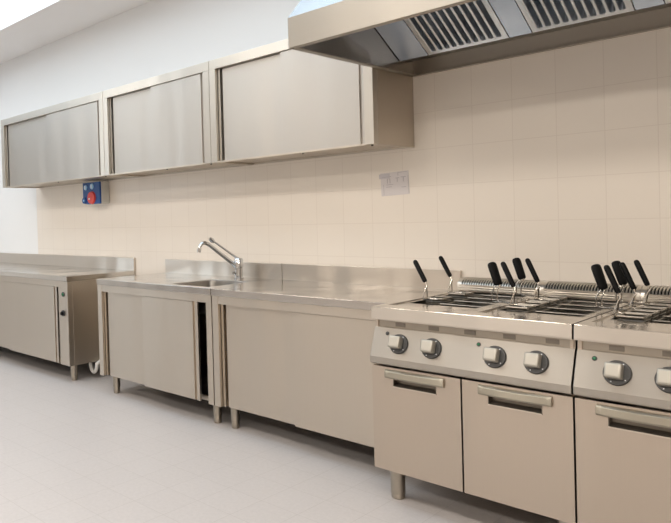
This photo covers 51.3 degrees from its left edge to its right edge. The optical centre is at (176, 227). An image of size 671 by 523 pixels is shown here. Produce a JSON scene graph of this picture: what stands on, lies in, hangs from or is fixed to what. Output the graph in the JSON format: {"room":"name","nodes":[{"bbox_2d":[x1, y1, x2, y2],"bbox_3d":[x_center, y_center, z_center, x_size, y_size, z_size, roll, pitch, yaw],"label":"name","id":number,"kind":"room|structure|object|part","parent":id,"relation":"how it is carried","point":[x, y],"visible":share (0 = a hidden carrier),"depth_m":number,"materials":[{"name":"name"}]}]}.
{"room":"commercial kitchen","nodes":[
{"label":"commercial kitchen","id":0,"kind":"room"},
{"bbox_2d":[0,0,151,63],"bbox_3d":[-1.947,-1.791,2.358,6.600,0.100,13.600,-2,1,-41],"label":"ceiling","id":1,"kind":"structure","parent":0,"point":[39,23],"depth_m":5.85,"materials":[{"name":"paint"}]},
{"bbox_2d":[0,0,34,18],"bbox_3d":[-1.464,-1.937,4.915,1.430,0.100,8.920,-2,1,-41],"label":"window","id":2,"kind":"structure","parent":1,"relation":"attached to","point":[13,6],"depth_m":5.89,"materials":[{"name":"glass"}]},
{"bbox_2d":[0,346,557,522],"bbox_3d":[-1.855,1.328,2.397,6.600,0.100,13.600,-2,1,-41],"label":"floor","id":3,"kind":"structure","parent":0,"point":[81,450],"depth_m":3.36,"materials":[{"name":"tile"}]},
{"bbox_2d":[0,253,135,380],"bbox_3d":[-1.415,0.744,6.333,0.701,0.941,2.475,-2,1,-41],"label":"base cabinet","id":4,"kind":"object","parent":3,"relation":"on","point":[49,303],"visible":0.83,"depth_m":5.54,"materials":[{"name":"metal"}]},
{"bbox_3d":[-1.922,0.788,6.471,0.014,0.608,1.416,-2,1,-41],"label":"sliding door","id":5,"kind":"part","parent":4,"relation":"part of","materials":[{"name":"metal"}]},
{"bbox_3d":[-1.678,0.454,6.163,0.043,0.049,2.288,-2,1,-41],"label":"rail","id":6,"kind":"part","parent":4,"relation":"part of","materials":[{"name":"metal"}]},
{"bbox_3d":[-1.234,0.778,5.660,0.014,0.608,0.791,-2,1,-41],"label":"sliding door","id":7,"kind":"part","parent":4,"relation":"part of","materials":[{"name":"metal"}]},
{"bbox_3d":[-0.861,0.741,5.211,0.001,0.645,0.054,-2,1,-41],"label":"control panel","id":8,"kind":"part","parent":4,"relation":"part of","materials":[{"name":"metal"}]},
{"bbox_2d":[0,262,133,281],"bbox_3d":[-1.425,0.399,6.329,0.661,0.040,2.475,-2,1,-41],"label":"countertop","id":9,"kind":"structure","parent":4,"relation":"on","point":[35,271],"depth_m":5.68,"materials":[{"name":"metal"}]},
{"bbox_3d":[-0.818,1.117,5.316,0.055,0.090,0.055,-2,1,-41],"label":"leg","id":10,"kind":"part","parent":4,"relation":"part of","materials":[{"name":"metal"}]},
{"bbox_2d":[89,359,99,373],"bbox_3d":[-0.513,1.094,5.505,0.443,0.139,0.119,-2,1,-41],"label":"hose","id":11,"kind":"object","parent":4,"relation":"attached to","point":[97,363],"visible":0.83,"depth_m":5.34,"materials":[{"name":"white plastic"}]},
{"bbox_2d":[96,259,282,422],"bbox_3d":[0.071,0.721,4.659,0.681,0.941,1.190,-2,1,-41],"label":"sink","id":12,"kind":"object","parent":3,"relation":"on","point":[156,329],"visible":0.73,"depth_m":4.48,"materials":[{"name":"metal"}]},
{"bbox_3d":[-0.441,1.111,4.886,0.055,0.090,0.055,-2,1,-41],"label":"leg","id":13,"kind":"part","parent":12,"relation":"part of","materials":[{"name":"metal"}]},
{"bbox_3d":[-0.333,0.764,4.665,0.014,0.608,0.464,-2,1,-41],"label":"sliding door","id":14,"kind":"part","parent":12,"relation":"part of","materials":[{"name":"metal"}]},
{"bbox_3d":[-0.170,0.431,4.448,0.043,0.049,1.091,-2,1,-41],"label":"rail","id":15,"kind":"part","parent":12,"relation":"part of","materials":[{"name":"metal"}]},
{"bbox_3d":[-0.056,0.760,4.319,0.014,0.608,0.501,-2,1,-41],"label":"sliding door","id":16,"kind":"part","parent":12,"relation":"part of","materials":[{"name":"metal"}]},
{"bbox_2d":[96,272,280,294],"bbox_3d":[0.054,0.376,4.647,0.661,0.040,1.190,-2,1,-41],"label":"countertop","id":17,"kind":"structure","parent":12,"relation":"on","point":[165,281],"depth_m":4.56,"materials":[{"name":"metal"}]},
{"bbox_2d":[197,237,243,278],"bbox_3d":[0.286,0.205,4.500,0.364,0.292,0.088,-2,1,-29],"label":"mixer tap","id":18,"kind":"object","parent":17,"relation":"on","point":[237,264],"visible":1,"depth_m":4.53,"materials":[{"name":"silver metal"}]},
{"bbox_3d":[0.278,0.180,4.477,0.313,0.196,0.038,-2,1,-35],"label":"spout","id":19,"kind":"part","parent":18,"relation":"part of","materials":[{"name":"silver metal"}]},
{"bbox_3d":[0.337,0.152,4.539,0.181,0.134,0.019,-2,1,-16],"label":"lever","id":20,"kind":"part","parent":18,"relation":"part of","materials":[{"name":"silver metal"}]},
{"bbox_3d":[0.090,1.036,4.671,0.595,0.018,1.160,-2,1,-41],"label":"panel","id":21,"kind":"part","parent":12,"relation":"part of","materials":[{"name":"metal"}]},
{"bbox_2d":[176,279,244,315],"bbox_3d":[0.218,0.451,4.332,0.378,0.189,0.368,-2,1,-41],"label":"basin","id":22,"kind":"object","parent":12,"relation":"in","point":[208,283],"depth_m":4.45,"materials":[{"name":"silver metal"}]},
{"bbox_3d":[0.250,1.101,4.102,0.055,0.090,0.055,-2,1,-41],"label":"leg","id":23,"kind":"part","parent":12,"relation":"part of","materials":[{"name":"metal"}]},
{"bbox_2d":[211,263,461,446],"bbox_3d":[0.865,0.709,3.756,0.681,0.941,1.203,-2,1,-41],"label":"worktable","id":24,"kind":"object","parent":3,"relation":"on","point":[295,349],"visible":0.6,"depth_m":3.60,"materials":[{"name":"metal"}]},
{"bbox_3d":[0.349,1.099,3.989,0.055,0.090,0.055,-2,1,-41],"label":"leg","id":25,"kind":"part","parent":24,"relation":"part of","materials":[{"name":"metal"}]},
{"bbox_3d":[0.485,0.751,3.735,0.014,0.608,0.550,-2,1,-41],"label":"sliding door","id":26,"kind":"part","parent":24,"relation":"part of","materials":[{"name":"metal"}]},
{"bbox_3d":[0.624,0.419,3.546,0.043,0.049,1.104,-2,1,-41],"label":"rail","id":27,"kind":"part","parent":24,"relation":"part of","materials":[{"name":"metal"}]},
{"bbox_2d":[211,280,450,309],"bbox_3d":[0.847,0.364,3.745,0.661,0.040,1.203,-2,1,-41],"label":"countertop","id":28,"kind":"structure","parent":24,"relation":"on","point":[356,296],"depth_m":3.62,"materials":[{"name":"metal"}]},
{"bbox_3d":[0.793,0.747,3.355,0.014,0.608,0.508,-2,1,-41],"label":"sliding door","id":29,"kind":"part","parent":24,"relation":"part of","materials":[{"name":"metal"}]},
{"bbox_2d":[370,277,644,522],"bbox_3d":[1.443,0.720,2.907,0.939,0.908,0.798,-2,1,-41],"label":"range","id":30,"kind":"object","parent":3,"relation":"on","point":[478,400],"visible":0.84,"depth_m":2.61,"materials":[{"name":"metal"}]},
{"bbox_3d":[0.975,1.101,2.944,0.062,0.130,0.062,-2,1,-41],"label":"leg","id":31,"kind":"part","parent":30,"relation":"part of","materials":[{"name":"metal"}]},
{"bbox_3d":[0.939,0.491,2.826,0.037,0.081,0.085,-2,1,-41],"label":"knob","id":32,"kind":"part","parent":30,"relation":"part of","materials":[{"name":"plastic"}]},
{"bbox_3d":[0.976,0.623,2.765,0.021,0.036,0.262,-2,1,-41],"label":"handle","id":33,"kind":"part","parent":30,"relation":"part of","materials":[{"name":"silver metal"}]},
{"bbox_3d":[1.002,0.818,2.785,0.032,0.447,0.393,-2,1,-41],"label":"door","id":34,"kind":"part","parent":30,"relation":"part of","materials":[{"name":"metal"}]},
{"bbox_3d":[1.035,0.490,2.716,0.037,0.081,0.085,-2,1,-41],"label":"knob","id":35,"kind":"part","parent":30,"relation":"part of","materials":[{"name":"plastic"}]},
{"bbox_2d":[413,260,451,305],"bbox_3d":[1.182,0.321,3.092,0.153,0.352,0.120,-2,1,-41],"label":"basket","id":36,"kind":"object","parent":30,"relation":"attached to","point":[432,299],"visible":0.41,"depth_m":3.07,"materials":[{"name":"black plastic"}]},
{"bbox_2d":[426,296,451,305],"bbox_3d":[1.218,0.408,3.103,0.091,0.176,0.091,-2,1,-41],"label":"basket","id":37,"kind":"object","parent":36,"relation":"on","point":[434,298],"depth_m":3.09,"materials":[{"name":"metal"}]},
{"bbox_2d":[439,256,473,307],"bbox_3d":[1.361,0.314,3.269,0.091,0.352,0.150,-2,1,-41],"label":"basket","id":38,"kind":"object","parent":30,"relation":"attached to","point":[453,294],"visible":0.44,"depth_m":3.27,"materials":[{"name":"black plastic"}]},
{"bbox_3d":[1.128,0.505,2.634,0.070,0.155,0.794,-2,1,-41],"label":"control panel","id":39,"kind":"part","parent":30,"relation":"part of","materials":[{"name":"metal"}]},
{"bbox_3d":[1.202,0.487,2.526,0.037,0.081,0.085,-2,1,-41],"label":"knob","id":40,"kind":"part","parent":30,"relation":"part of","materials":[{"name":"plastic"}]},
{"bbox_3d":[1.240,0.618,2.465,0.021,0.036,0.262,-2,1,-41],"label":"handle","id":41,"kind":"part","parent":30,"relation":"part of","materials":[{"name":"silver metal"}]},
{"bbox_2d":[488,262,546,313],"bbox_3d":[1.454,0.318,2.852,0.211,0.348,0.108,-1,1,41],"label":"basket","id":42,"kind":"object","parent":30,"relation":"attached to","point":[492,266],"visible":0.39,"depth_m":2.86,"materials":[{"name":"black plastic"}]},
{"bbox_2d":[518,301,546,313],"bbox_3d":[1.500,0.403,2.819,0.091,0.176,0.091,-2,1,-41],"label":"basket","id":43,"kind":"object","parent":42,"relation":"on","point":[541,305],"depth_m":2.80,"materials":[{"name":"metal"}]},
{"bbox_2d":[501,262,535,312],"bbox_3d":[1.401,0.318,2.754,0.091,0.355,0.124,-2,1,-41],"label":"basket","id":44,"kind":"object","parent":30,"relation":"attached to","point":[511,307],"visible":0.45,"depth_m":2.76,"materials":[{"name":"black plastic"}]},
{"bbox_2d":[505,304,535,312],"bbox_3d":[1.414,0.407,2.743,0.091,0.176,0.091,-2,1,-41],"label":"basket","id":45,"kind":"object","parent":44,"relation":"on","point":[511,307],"depth_m":2.73,"materials":[{"name":"metal"}]},
{"bbox_3d":[1.266,0.814,2.485,0.032,0.447,0.393,-2,1,-41],"label":"door","id":46,"kind":"part","parent":30,"relation":"part of","materials":[{"name":"metal"}]},
{"bbox_3d":[1.299,0.486,2.416,0.037,0.081,0.085,-2,1,-41],"label":"knob","id":47,"kind":"part","parent":30,"relation":"part of","materials":[{"name":"plastic"}]},
{"bbox_2d":[512,258,567,315],"bbox_3d":[1.636,0.311,3.024,0.091,0.348,0.218,-2,1,-41],"label":"basket","id":48,"kind":"object","parent":30,"relation":"attached to","point":[517,264],"visible":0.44,"depth_m":3.07,"materials":[{"name":"black plastic"}]},
{"bbox_2d":[540,296,567,315],"bbox_3d":[1.681,0.396,2.978,0.091,0.176,0.091,-2,1,-41],"label":"basket","id":49,"kind":"object","parent":48,"relation":"attached to","point":[563,300],"depth_m":2.96,"materials":[{"name":"metal"}]},
{"bbox_2d":[525,258,557,314],"bbox_3d":[1.579,0.310,2.908,0.091,0.355,0.119,-2,1,-41],"label":"basket","id":50,"kind":"object","parent":30,"relation":"attached to","point":[552,302],"visible":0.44,"depth_m":2.92,"materials":[{"name":"black plastic"}]},
{"bbox_2d":[529,298,557,314],"bbox_3d":[1.591,0.400,2.898,0.091,0.176,0.091,-2,1,-41],"label":"basket","id":51,"kind":"object","parent":50,"relation":"attached to","point":[552,302],"depth_m":2.88,"materials":[{"name":"metal"}]},
{"bbox_2d":[573,285,670,522],"bbox_3d":[1.972,0.712,2.307,0.939,0.908,0.798,-2,1,-41],"label":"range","id":52,"kind":"object","parent":3,"relation":"on","point":[622,382],"visible":0.94,"depth_m":2.22,"materials":[{"name":"metal"}]},
{"bbox_3d":[1.467,0.483,2.225,0.037,0.081,0.085,-2,1,-41],"label":"knob","id":53,"kind":"part","parent":52,"relation":"part of","materials":[{"name":"plastic"}]},
{"bbox_3d":[1.656,0.497,2.033,0.070,0.155,0.794,-2,1,-41],"label":"control panel","id":54,"kind":"part","parent":52,"relation":"part of","materials":[{"name":"metal"}]},
{"bbox_3d":[1.530,0.810,2.185,0.032,0.447,0.393,-2,1,-41],"label":"door","id":55,"kind":"part","parent":52,"relation":"part of","materials":[{"name":"metal"}]},
{"bbox_2d":[591,264,659,322],"bbox_3d":[1.702,0.315,2.548,0.091,0.348,0.215,-2,1,-41],"label":"basket","id":56,"kind":"object","parent":52,"relation":"attached to","point":[597,271],"visible":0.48,"depth_m":2.60,"materials":[{"name":"black plastic"}]},
{"bbox_2d":[626,309,659,322],"bbox_3d":[1.746,0.400,2.502,0.091,0.176,0.091,-2,1,-41],"label":"basket","id":57,"kind":"object","parent":56,"relation":"attached to","point":[655,314],"depth_m":2.50,"materials":[{"name":"metal"}]},
{"bbox_2d":[604,265,651,322],"bbox_3d":[1.657,0.316,2.469,0.129,0.350,0.156,-2,1,-41],"label":"basket","id":58,"kind":"object","parent":52,"relation":"attached to","point":[645,317],"visible":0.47,"depth_m":2.49,"materials":[{"name":"black plastic"}]},
{"bbox_2d":[616,312,651,322],"bbox_3d":[1.667,0.403,2.433,0.091,0.176,0.091,-2,1,-41],"label":"basket","id":59,"kind":"object","parent":58,"relation":"on","point":[645,317],"depth_m":2.42,"materials":[{"name":"metal"}]},
{"bbox_3d":[1.504,0.614,2.165,0.021,0.036,0.262,-2,1,-41],"label":"handle","id":60,"kind":"part","parent":52,"relation":"part of","materials":[{"name":"silver metal"}]},
{"bbox_2d":[611,261,670,323],"bbox_3d":[1.863,0.308,2.683,0.091,0.348,0.205,-2,1,-41],"label":"basket","id":61,"kind":"object","parent":52,"relation":"attached to","point":[620,277],"visible":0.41,"depth_m":2.74,"materials":[{"name":"black plastic"}]},
{"bbox_2d":[642,304,670,323],"bbox_3d":[1.903,0.394,2.641,0.091,0.176,0.091,-2,1,-41],"label":"basket","id":62,"kind":"object","parent":61,"relation":"attached to","point":[668,307],"depth_m":2.63,"materials":[{"name":"metal"}]},
{"bbox_2d":[619,262,666,323],"bbox_3d":[1.803,0.310,2.593,0.091,0.350,0.150,-2,1,-41],"label":"basket","id":63,"kind":"object","parent":52,"relation":"attached to","point":[623,266],"visible":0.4,"depth_m":2.62,"materials":[{"name":"black plastic"}]},
{"bbox_2d":[634,306,666,323],"bbox_3d":[1.825,0.397,2.572,0.091,0.176,0.091,-2,1,-41],"label":"basket","id":64,"kind":"object","parent":63,"relation":"attached to","point":[662,311],"depth_m":2.57,"materials":[{"name":"metal"}]},
{"bbox_2d":[634,260,670,323],"bbox_3d":[1.960,0.304,2.725,0.100,0.350,0.142,-2,1,-41],"label":"basket","id":65,"kind":"object","parent":52,"relation":"attached to","point":[637,263],"visible":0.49,"depth_m":2.73,"materials":[{"name":"black plastic"}]},
{"bbox_2d":[649,301,670,323],"bbox_3d":[1.982,0.391,2.710,0.091,0.176,0.091,-2,1,-41],"label":"basket","id":66,"kind":"object","parent":65,"relation":"attached to","point":[654,302],"depth_m":2.74,"materials":[{"name":"metal"}]},
{"bbox_3d":[1.563,0.482,2.116,0.037,0.081,0.085,-2,1,-41],"label":"knob","id":67,"kind":"part","parent":52,"relation":"part of","materials":[{"name":"plastic"}]},
{"bbox_2d":[0,0,670,285],"bbox_3d":[0.620,-0.333,4.596,0.120,3.220,13.600,-2,1,-41],"label":"wall","id":68,"kind":"structure","parent":0,"point":[559,160],"depth_m":3.70,"materials":[{"name":"tile"}]},
{"bbox_2d":[0,253,135,274],"bbox_3d":[-1.171,0.336,6.554,0.019,0.145,2.475,-2,1,-41],"label":"backsplash","id":69,"kind":"structure","parent":68,"relation":"attached to","point":[121,263],"depth_m":6.33,"materials":[{"name":"metal"}]},
{"bbox_2d":[1,91,138,187],"bbox_3d":[-0.990,-0.733,6.006,0.404,0.668,1.721,-2,1,-41],"label":"upper cabinet","id":70,"kind":"object","parent":68,"relation":"attached to","point":[61,144],"visible":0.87,"depth_m":5.80,"materials":[{"name":"metal"}]},
{"bbox_3d":[-1.357,-0.698,6.172,0.014,0.594,0.796,-2,1,-41],"label":"sliding door","id":71,"kind":"part","parent":70,"relation":"part of","materials":[{"name":"metal"}]},
{"bbox_3d":[-1.133,-1.031,5.884,0.045,0.062,1.721,-2,1,-41],"label":"rail","id":72,"kind":"part","parent":70,"relation":"part of","materials":[{"name":"metal"}]},
{"bbox_3d":[-0.877,-0.705,5.595,0.014,0.594,0.786,-2,1,-41],"label":"sliding door","id":73,"kind":"part","parent":70,"relation":"part of","materials":[{"name":"metal"}]},
{"bbox_2d":[82,181,109,203],"bbox_3d":[-0.728,-0.310,5.941,0.124,0.198,0.272,-2,1,-41],"label":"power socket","id":74,"kind":"object","parent":68,"relation":"attached to","point":[93,192],"visible":1,"depth_m":5.87,"materials":[{"name":"blue plastic"}]},
{"bbox_2d":[87,191,95,203],"bbox_3d":[-0.756,-0.267,5.902,0.016,0.116,0.116,-2,1,-41],"label":"switch","id":75,"kind":"object","parent":74,"relation":"attached to","point":[91,195],"depth_m":5.89,"materials":[{"name":"red plastic"}]},
{"bbox_2d":[103,61,247,176],"bbox_3d":[-0.028,-0.748,4.912,0.404,0.668,1.187,-2,1,-41],"label":"upper cabinet","id":76,"kind":"object","parent":68,"relation":"attached to","point":[160,124],"visible":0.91,"depth_m":4.74,"materials":[{"name":"metal"}]},
{"bbox_3d":[-0.307,-0.714,4.978,0.014,0.594,0.528,-2,1,-41],"label":"sliding door","id":77,"kind":"part","parent":76,"relation":"part of","materials":[{"name":"metal"}]},
{"bbox_3d":[-0.171,-1.046,4.790,0.045,0.062,1.187,-2,1,-41],"label":"rail","id":78,"kind":"part","parent":76,"relation":"part of","materials":[{"name":"metal"}]},
{"bbox_3d":[-0.003,-0.718,4.602,0.014,0.594,0.518,-2,1,-41],"label":"sliding door","id":79,"kind":"part","parent":76,"relation":"part of","materials":[{"name":"metal"}]},
{"bbox_2d":[165,259,282,279],"bbox_3d":[0.308,0.314,4.872,0.019,0.145,1.190,-2,1,-41],"label":"backsplash","id":80,"kind":"structure","parent":68,"relation":"attached to","point":[202,267],"depth_m":4.84,"materials":[{"name":"metal"}]},
{"bbox_2d":[209,39,413,164],"bbox_3d":[0.761,-0.760,4.014,0.404,0.668,1.198,-2,1,-41],"label":"upper cabinet","id":81,"kind":"object","parent":68,"relation":"attached to","point":[274,102],"visible":0.81,"depth_m":3.82,"materials":[{"name":"metal"}]},
{"bbox_3d":[0.618,-1.058,3.892,0.045,0.062,1.198,-2,1,-41],"label":"rail","id":82,"kind":"part","parent":81,"relation":"part of","materials":[{"name":"metal"}]},
{"bbox_3d":[0.481,-0.726,4.082,0.014,0.594,0.534,-2,1,-41],"label":"sliding door","id":83,"kind":"part","parent":81,"relation":"part of","materials":[{"name":"metal"}]},
{"bbox_3d":[0.788,-0.730,3.702,0.014,0.594,0.524,-2,1,-41],"label":"sliding door","id":84,"kind":"part","parent":81,"relation":"part of","materials":[{"name":"metal"}]},
{"bbox_2d":[282,263,461,289],"bbox_3d":[1.101,0.301,3.970,0.019,0.145,1.203,-2,1,-41],"label":"backsplash","id":85,"kind":"structure","parent":68,"relation":"attached to","point":[381,276],"depth_m":3.91,"materials":[{"name":"metal"}]},
{"bbox_2d":[379,170,409,195],"bbox_3d":[1.237,-0.253,3.805,0.002,0.138,0.189,-2,1,-41],"label":"paper notice","id":86,"kind":"object","parent":68,"relation":"attached to","point":[392,183],"visible":1,"depth_m":3.80,"materials":[{"name":"white paper"}]},
{"bbox_2d":[288,0,670,76],"bbox_3d":[1.938,-1.144,2.146,1.081,0.620,3.164,-2,1,-41],"label":"extractor hood","id":87,"kind":"object","parent":68,"relation":"attached to","point":[412,38],"visible":1,"depth_m":3.06,"materials":[{"name":"metal"}]},
{"bbox_3d":[1.937,-1.209,2.145,1.080,0.491,3.164,-2,1,-41],"label":"panel","id":88,"kind":"part","parent":87,"relation":"part of","materials":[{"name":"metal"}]},
{"bbox_3d":[0.904,-1.122,3.334,1.065,0.608,0.012,-2,1,-41],"label":"panel","id":89,"kind":"part","parent":87,"relation":"part of","materials":[{"name":"metal"}]},
{"bbox_3d":[1.553,-0.886,1.803,0.035,0.135,3.164,-2,1,-41],"label":"panel","id":90,"kind":"part","parent":87,"relation":"part of","materials":[{"name":"metal"}]},
{"bbox_3d":[1.032,-1.058,3.328,0.573,0.346,0.158,-2,1,-41],"label":"blank plate","id":91,"kind":"part","parent":87,"relation":"part of","materials":[{"name":"metal"}]},
{"bbox_3d":[1.387,-1.063,2.925,0.573,0.346,0.099,-2,1,-41],"label":"blank plate","id":92,"kind":"part","parent":87,"relation":"part of","materials":[{"name":"metal"}]},
{"bbox_3d":[2.340,-0.894,2.497,0.030,0.088,3.138,-2,1,-41],"label":"panel","id":93,"kind":"part","parent":87,"relation":"part of","materials":[{"name":"metal"}]},
{"bbox_3d":[1.721,-1.068,2.546,0.573,0.346,0.099,-2,1,-41],"label":"blank plate","id":94,"kind":"part","parent":87,"relation":"part of","materials":[{"name":"metal"}]}
]}

